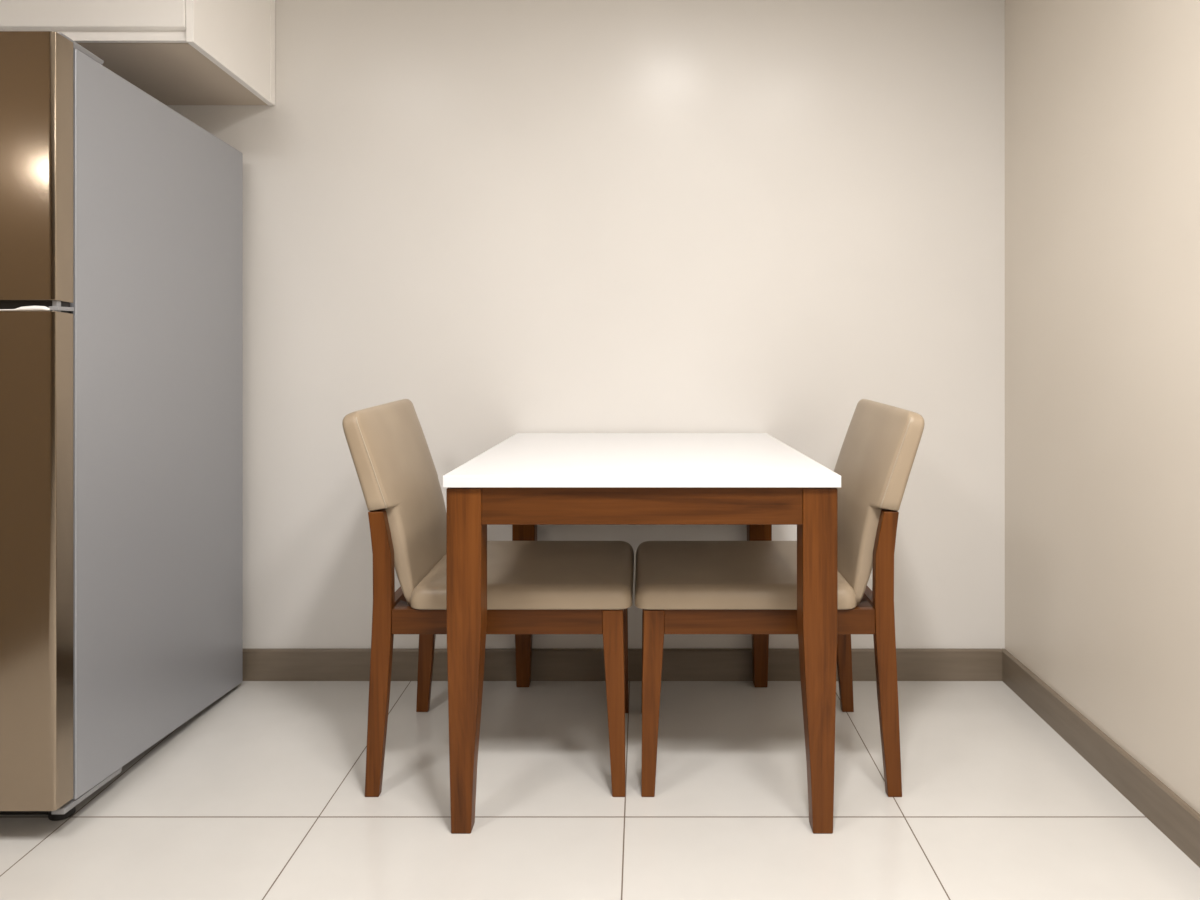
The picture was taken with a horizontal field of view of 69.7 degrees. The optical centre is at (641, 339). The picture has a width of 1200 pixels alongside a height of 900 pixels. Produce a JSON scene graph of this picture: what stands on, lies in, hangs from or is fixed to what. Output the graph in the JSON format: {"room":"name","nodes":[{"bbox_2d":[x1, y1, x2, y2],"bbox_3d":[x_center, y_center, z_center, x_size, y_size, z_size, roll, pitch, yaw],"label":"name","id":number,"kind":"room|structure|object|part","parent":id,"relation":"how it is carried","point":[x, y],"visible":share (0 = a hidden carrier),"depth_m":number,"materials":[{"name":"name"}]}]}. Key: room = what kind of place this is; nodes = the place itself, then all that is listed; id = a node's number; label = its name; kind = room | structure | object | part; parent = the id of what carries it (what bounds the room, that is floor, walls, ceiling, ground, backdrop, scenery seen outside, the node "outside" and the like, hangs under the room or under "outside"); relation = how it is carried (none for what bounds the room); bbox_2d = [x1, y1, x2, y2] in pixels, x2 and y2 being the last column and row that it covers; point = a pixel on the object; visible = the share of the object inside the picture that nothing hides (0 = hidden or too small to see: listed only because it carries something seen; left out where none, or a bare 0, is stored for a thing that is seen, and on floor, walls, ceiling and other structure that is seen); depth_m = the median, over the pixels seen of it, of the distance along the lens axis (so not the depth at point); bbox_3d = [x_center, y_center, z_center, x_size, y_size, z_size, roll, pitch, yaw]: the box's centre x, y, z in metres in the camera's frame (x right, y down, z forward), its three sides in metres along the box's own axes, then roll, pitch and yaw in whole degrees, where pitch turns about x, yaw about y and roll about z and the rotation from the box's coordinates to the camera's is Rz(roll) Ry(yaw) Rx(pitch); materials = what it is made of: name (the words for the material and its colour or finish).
{"room":"dining room","nodes":[
{"label":"dining room","id":0,"kind":"room"},
{"bbox_2d":[166,0,1004,648],"bbox_3d":[-0.441,-0.170,2.584,3.219,2.340,0.100,0,0,0],"label":"wall","id":1,"kind":"structure","parent":0,"point":[501,219],"depth_m":2.53,"materials":[{"name":"paint"}]},
{"bbox_2d":[0,0,274,105],"bbox_3d":[-1.505,-0.995,2.300,0.850,0.610,0.464,0,0,0],"label":"upper cabinet","id":2,"kind":"object","parent":1,"relation":"attached to","point":[177,52],"visible":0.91,"depth_m":2.17,"materials":[{"name":"white laminate"}]},
{"bbox_3d":[-1.506,-1.009,2.079,0.810,0.576,0.021,0,0,0],"label":"door","id":3,"kind":"part","parent":2,"relation":"part of","materials":[{"name":"white laminate"}]},
{"bbox_3d":[-1.506,-0.715,2.312,0.813,0.046,0.440,0,0,0],"label":"panel","id":4,"kind":"part","parent":2,"relation":"part of","materials":[{"name":"beige laminate"}]},
{"bbox_3d":[-1.090,-0.995,2.303,0.018,0.610,0.460,0,0,0],"label":"panel","id":5,"kind":"part","parent":2,"relation":"part of","materials":[{"name":"white laminate"}]},
{"bbox_2d":[243,649,1001,680],"bbox_3d":[-0.447,0.955,2.528,3.006,0.091,0.012,0,0,0],"label":"baseboard","id":6,"kind":"structure","parent":1,"relation":"attached to","point":[258,664],"depth_m":2.52,"materials":[{"name":"brown wood"}]},
{"bbox_2d":[0,681,1199,899],"bbox_3d":[-0.441,1.050,-1.233,3.219,0.100,7.734,0,0,0],"label":"floor","id":7,"kind":"structure","parent":0,"point":[259,794],"depth_m":1.83,"materials":[{"name":"tile"}]},
{"bbox_2d":[0,31,242,820],"bbox_3d":[-1.501,0.194,2.086,0.698,1.612,0.796,0,0,0],"label":"refrigerator","id":8,"kind":"object","parent":7,"relation":"on","point":[121,215],"visible":1,"depth_m":1.85,"materials":[{"name":"grey paint"}]},
{"bbox_3d":[-1.529,0.969,1.816,0.582,0.050,0.030,0,0,0],"label":"kick plate","id":9,"kind":"part","parent":8,"relation":"part of","materials":[{"name":"black plastic"}]},
{"bbox_3d":[-1.321,-0.062,1.697,0.303,0.011,0.012,0,0,0],"label":"handle","id":10,"kind":"part","parent":8,"relation":"part of","materials":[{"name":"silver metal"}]},
{"bbox_3d":[-1.501,0.436,1.716,0.698,0.986,0.056,0,0,0],"label":"door","id":11,"kind":"part","parent":8,"relation":"part of","materials":[{"name":"brown metal"}]},
{"bbox_3d":[-1.501,-0.341,1.716,0.698,0.532,0.056,0,0,0],"label":"freezer door","id":12,"kind":"part","parent":8,"relation":"part of","materials":[{"name":"brown metal"}]},
{"bbox_2d":[342,399,633,796],"bbox_3d":[-0.340,0.578,2.106,0.638,0.844,0.460,0,0,0],"label":"dining chair","id":13,"kind":"object","parent":7,"relation":"on","point":[534,587],"visible":0.92,"depth_m":1.89,"materials":[{"name":"beige leather"}]},
{"bbox_3d":[-0.577,0.688,1.893,0.060,0.624,0.026,0,0,0],"label":"leg","id":14,"kind":"part","parent":13,"relation":"part of","materials":[{"name":"brown wood"}]},
{"bbox_3d":[-0.581,0.372,2.106,0.155,0.432,0.459,0,0,0],"label":"backrest","id":15,"kind":"part","parent":13,"relation":"part of","materials":[{"name":"beige leather"}]},
{"bbox_3d":[-0.567,0.618,2.106,0.024,0.055,0.386,0,0,0],"label":"rail","id":16,"kind":"part","parent":13,"relation":"part of","materials":[{"name":"brown wood"}]},
{"bbox_3d":[-0.577,0.688,2.319,0.060,0.624,0.026,0,0,0],"label":"leg","id":17,"kind":"part","parent":13,"relation":"part of","materials":[{"name":"brown wood"}]},
{"bbox_3d":[-0.317,0.618,1.894,0.462,0.055,0.022,0,0,0],"label":"rail","id":18,"kind":"part","parent":13,"relation":"part of","materials":[{"name":"brown wood"}]},
{"bbox_3d":[-0.267,0.560,2.106,0.491,0.059,0.460,0,0,0],"label":"seat","id":19,"kind":"part","parent":13,"relation":"part of","materials":[{"name":"beige leather"}]},
{"bbox_3d":[-0.062,0.796,1.901,0.051,0.409,0.042,0,0,0],"label":"leg","id":20,"kind":"part","parent":13,"relation":"part of","materials":[{"name":"brown wood"}]},
{"bbox_3d":[-0.062,0.796,2.311,0.051,0.409,0.042,0,0,0],"label":"leg","id":21,"kind":"part","parent":13,"relation":"part of","materials":[{"name":"brown wood"}]},
{"bbox_2d":[443,433,840,833],"bbox_3d":[0.000,0.636,2.124,0.801,0.727,0.794,0,0,0],"label":"dining table","id":22,"kind":"object","parent":7,"relation":"on","point":[525,481],"visible":0.94,"depth_m":1.74,"materials":[{"name":"white"}]},
{"bbox_3d":[-0.360,0.650,1.772,0.070,0.700,0.070,0,0,0],"label":"leg","id":23,"kind":"part","parent":22,"relation":"part of","materials":[{"name":"brown wood"}]},
{"bbox_3d":[-0.338,0.650,2.482,0.064,0.700,0.064,0,0,0],"label":"leg","id":24,"kind":"part","parent":22,"relation":"part of","materials":[{"name":"brown wood"}]},
{"bbox_3d":[0.338,0.650,2.482,0.064,0.700,0.064,0,0,0],"label":"leg","id":25,"kind":"part","parent":22,"relation":"part of","materials":[{"name":"brown wood"}]},
{"bbox_3d":[0.360,0.650,1.772,0.070,0.700,0.070,0,0,0],"label":"leg","id":26,"kind":"part","parent":22,"relation":"part of","materials":[{"name":"brown wood"}]},
{"bbox_2d":[635,399,924,796],"bbox_3d":[0.302,0.578,2.106,0.638,0.844,0.460,0,0,0],"label":"dining chair","id":27,"kind":"object","parent":7,"relation":"on","point":[682,587],"visible":0.83,"depth_m":1.89,"materials":[{"name":"beige leather"}]},
{"bbox_3d":[0.024,0.796,2.311,0.051,0.409,0.042,0,0,0],"label":"leg","id":28,"kind":"part","parent":27,"relation":"part of","materials":[{"name":"brown wood"}]},
{"bbox_3d":[0.024,0.796,1.901,0.051,0.409,0.042,0,0,0],"label":"leg","id":29,"kind":"part","parent":27,"relation":"part of","materials":[{"name":"brown wood"}]},
{"bbox_3d":[0.229,0.560,2.106,0.491,0.059,0.460,0,0,0],"label":"seat","id":30,"kind":"part","parent":27,"relation":"part of","materials":[{"name":"beige leather"}]},
{"bbox_3d":[0.280,0.618,1.894,0.462,0.055,0.022,0,0,0],"label":"rail","id":31,"kind":"part","parent":27,"relation":"part of","materials":[{"name":"brown wood"}]},
{"bbox_3d":[0.540,0.688,2.319,0.060,0.624,0.026,0,0,0],"label":"leg","id":32,"kind":"part","parent":27,"relation":"part of","materials":[{"name":"brown wood"}]},
{"bbox_3d":[0.530,0.618,2.106,0.024,0.055,0.386,0,0,0],"label":"rail","id":33,"kind":"part","parent":27,"relation":"part of","materials":[{"name":"brown wood"}]},
{"bbox_3d":[0.544,0.372,2.106,0.156,0.432,0.459,0,0,0],"label":"backrest","id":34,"kind":"part","parent":27,"relation":"part of","materials":[{"name":"beige leather"}]},
{"bbox_3d":[0.540,0.688,1.893,0.060,0.624,0.026,0,0,0],"label":"leg","id":35,"kind":"part","parent":27,"relation":"part of","materials":[{"name":"brown wood"}]},
{"bbox_2d":[1005,0,1199,813],"bbox_3d":[1.119,-0.170,-1.233,0.100,2.340,7.534,0,0,0],"label":"wall","id":36,"kind":"structure","parent":0,"point":[1102,97],"depth_m":1.98,"materials":[{"name":"paint"}]},
{"bbox_2d":[1002,649,1199,867],"bbox_3d":[1.063,0.955,-1.233,0.012,0.091,7.534,0,0,0],"label":"baseboard","id":37,"kind":"structure","parent":36,"relation":"attached to","point":[1177,820],"depth_m":1.94,"materials":[{"name":"brown wood"}]}
]}

